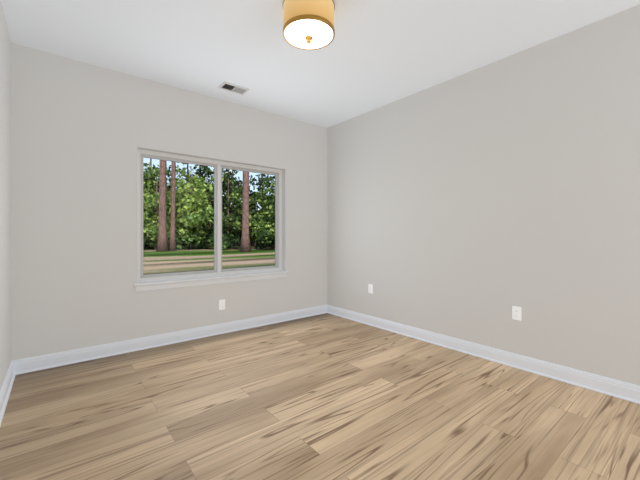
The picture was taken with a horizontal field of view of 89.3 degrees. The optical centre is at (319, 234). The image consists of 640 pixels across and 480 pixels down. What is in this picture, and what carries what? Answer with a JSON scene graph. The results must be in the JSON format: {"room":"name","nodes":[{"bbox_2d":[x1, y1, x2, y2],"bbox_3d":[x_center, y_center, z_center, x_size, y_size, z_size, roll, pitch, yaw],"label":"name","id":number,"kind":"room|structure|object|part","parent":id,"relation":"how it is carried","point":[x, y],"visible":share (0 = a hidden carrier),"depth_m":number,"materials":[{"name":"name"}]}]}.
{"room":"empty bedroom","nodes":[
{"label":"empty bedroom","id":0,"kind":"room"},
{"bbox_2d":[0,0,10,389],"bbox_3d":[-0.728,-0.213,0.296,0.160,2.740,5.975,0,0,-39],"label":"wall","id":1,"kind":"structure","parent":0,"point":[5,41],"depth_m":2.37,"materials":[{"name":"beige paint"}]},
{"bbox_2d":[0,361,15,425],"bbox_3d":[-0.649,1.097,0.349,0.029,0.116,5.959,0,0,-39],"label":"baseboard","id":2,"kind":"structure","parent":1,"relation":"attached to","point":[5,391],"depth_m":2.29,"materials":[{"name":"white paint"}]},
{"bbox_2d":[11,43,326,360],"bbox_3d":[-1.268,-0.213,3.803,3.728,2.740,0.160,0,0,-39],"label":"wall","id":3,"kind":"structure","parent":0,"point":[78,128],"depth_m":3.11,"materials":[{"name":"beige paint"}]},
{"bbox_2d":[12,305,327,374],"bbox_3d":[-1.209,1.097,3.730,3.408,0.116,0.029,0,0,-39],"label":"baseboard","id":4,"kind":"structure","parent":3,"relation":"attached to","point":[36,363],"depth_m":3.29,"materials":[{"name":"white paint"}]},
{"bbox_2d":[133,149,288,291],"bbox_3d":[-1.190,-0.167,3.852,1.824,1.482,0.207,0,0,-39],"label":"window","id":5,"kind":"structure","parent":3,"relation":"in","point":[149,282],"depth_m":3.85,"materials":[{"name":"plastic"}]},
{"bbox_3d":[-1.549,-0.193,3.615,0.814,1.286,0.030,0,0,-39],"label":"sash","id":6,"kind":"part","parent":5,"relation":"part of","materials":[{"name":"glass"}]},
{"bbox_3d":[-0.899,-0.193,4.173,0.814,1.286,0.022,0,0,-39],"label":"sash","id":7,"kind":"part","parent":5,"relation":"part of","materials":[{"name":"glass"}]},
{"bbox_2d":[219,299,224,309],"bbox_3d":[-1.146,0.822,3.794,0.072,0.116,0.008,0,0,-39],"label":"outlet","id":8,"kind":"object","parent":3,"relation":"attached to","point":[221,302],"visible":1,"depth_m":3.79,"materials":[{"name":"white plastic"}]},
{"bbox_2d":[0,313,639,479],"bbox_3d":[0.660,1.207,1.417,3.728,0.100,6.295,0,0,-39],"label":"floor","id":9,"kind":"structure","parent":0,"point":[326,396],"depth_m":2.04,"materials":[{"name":"wood"}]},
{"bbox_2d":[1,0,639,127],"bbox_3d":[0.660,-1.643,1.417,3.728,0.120,6.295,0,0,-39],"label":"ceiling","id":10,"kind":"structure","parent":0,"point":[380,53],"depth_m":2.64,"materials":[{"name":"white paint"}]},
{"bbox_2d":[218,81,249,94],"bbox_3d":[-0.928,-1.577,3.499,0.285,0.012,0.165,0,0,-39],"label":"ceiling vent","id":11,"kind":"object","parent":10,"relation":"in","point":[227,86],"visible":1,"depth_m":3.49,"materials":[{"name":"metal"}]},
{"bbox_2d":[283,0,334,49],"bbox_3d":[-0.077,-1.456,2.252,0.360,0.254,0.360,0,0,-39],"label":"drum light","id":12,"kind":"object","parent":10,"relation":"attached to","point":[307,24],"visible":1,"depth_m":2.15,"materials":[{"name":"beige fabric"}]},
{"bbox_3d":[-0.077,-1.490,2.252,0.352,0.179,0.352,0,0,-39],"label":"lamp shade","id":13,"kind":"part","parent":12,"relation":"part of","materials":[{"name":"brown fabric"}]},
{"bbox_2d":[285,19,332,48],"bbox_3d":[-0.077,-1.379,2.252,0.336,0.026,0.336,0,0,-39],"label":"diffuser","id":14,"kind":"object","parent":12,"relation":"attached to","point":[297,31],"depth_m":2.21,"materials":[{"name":"white glass"}]},
{"bbox_2d":[327,4,639,385],"bbox_3d":[2.047,-0.213,2.538,0.160,2.740,5.975,0,0,-39],"label":"wall","id":15,"kind":"structure","parent":0,"point":[466,199],"depth_m":2.85,"materials":[{"name":"beige paint"}]},
{"bbox_2d":[368,284,372,293],"bbox_3d":[0.645,0.692,4.141,0.008,0.116,0.072,0,0,-39],"label":"wall outlet plate","id":16,"kind":"object","parent":15,"relation":"attached to","point":[370,286],"visible":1,"depth_m":4.14,"materials":[{"name":"plastic"}]},
{"bbox_2d":[327,305,639,403],"bbox_3d":[1.979,1.097,2.473,0.029,0.116,5.959,0,0,-39],"label":"baseboard","id":17,"kind":"structure","parent":15,"relation":"attached to","point":[630,392],"depth_m":2.84,"materials":[{"name":"white paint"}]},
{"bbox_2d":[512,306,520,320],"bbox_3d":[1.712,0.685,2.821,0.008,0.116,0.072,0,0,-39],"label":"outlet","id":18,"kind":"object","parent":15,"relation":"attached to","point":[516,311],"visible":1,"depth_m":2.82,"materials":[{"name":"plastic"}]},
{"label":"outside","id":19,"kind":"structure","parent":0,"visible":0},
{"bbox_2d":[143,159,274,274],"bbox_3d":[-67.225,-10.630,99.104,220.000,25.912,220.000,0,0,-39],"label":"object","id":20,"kind":"object","parent":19,"point":[178,223],"visible":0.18,"depth_m":30.57,"materials":[{"name":"green plant"}]}
]}

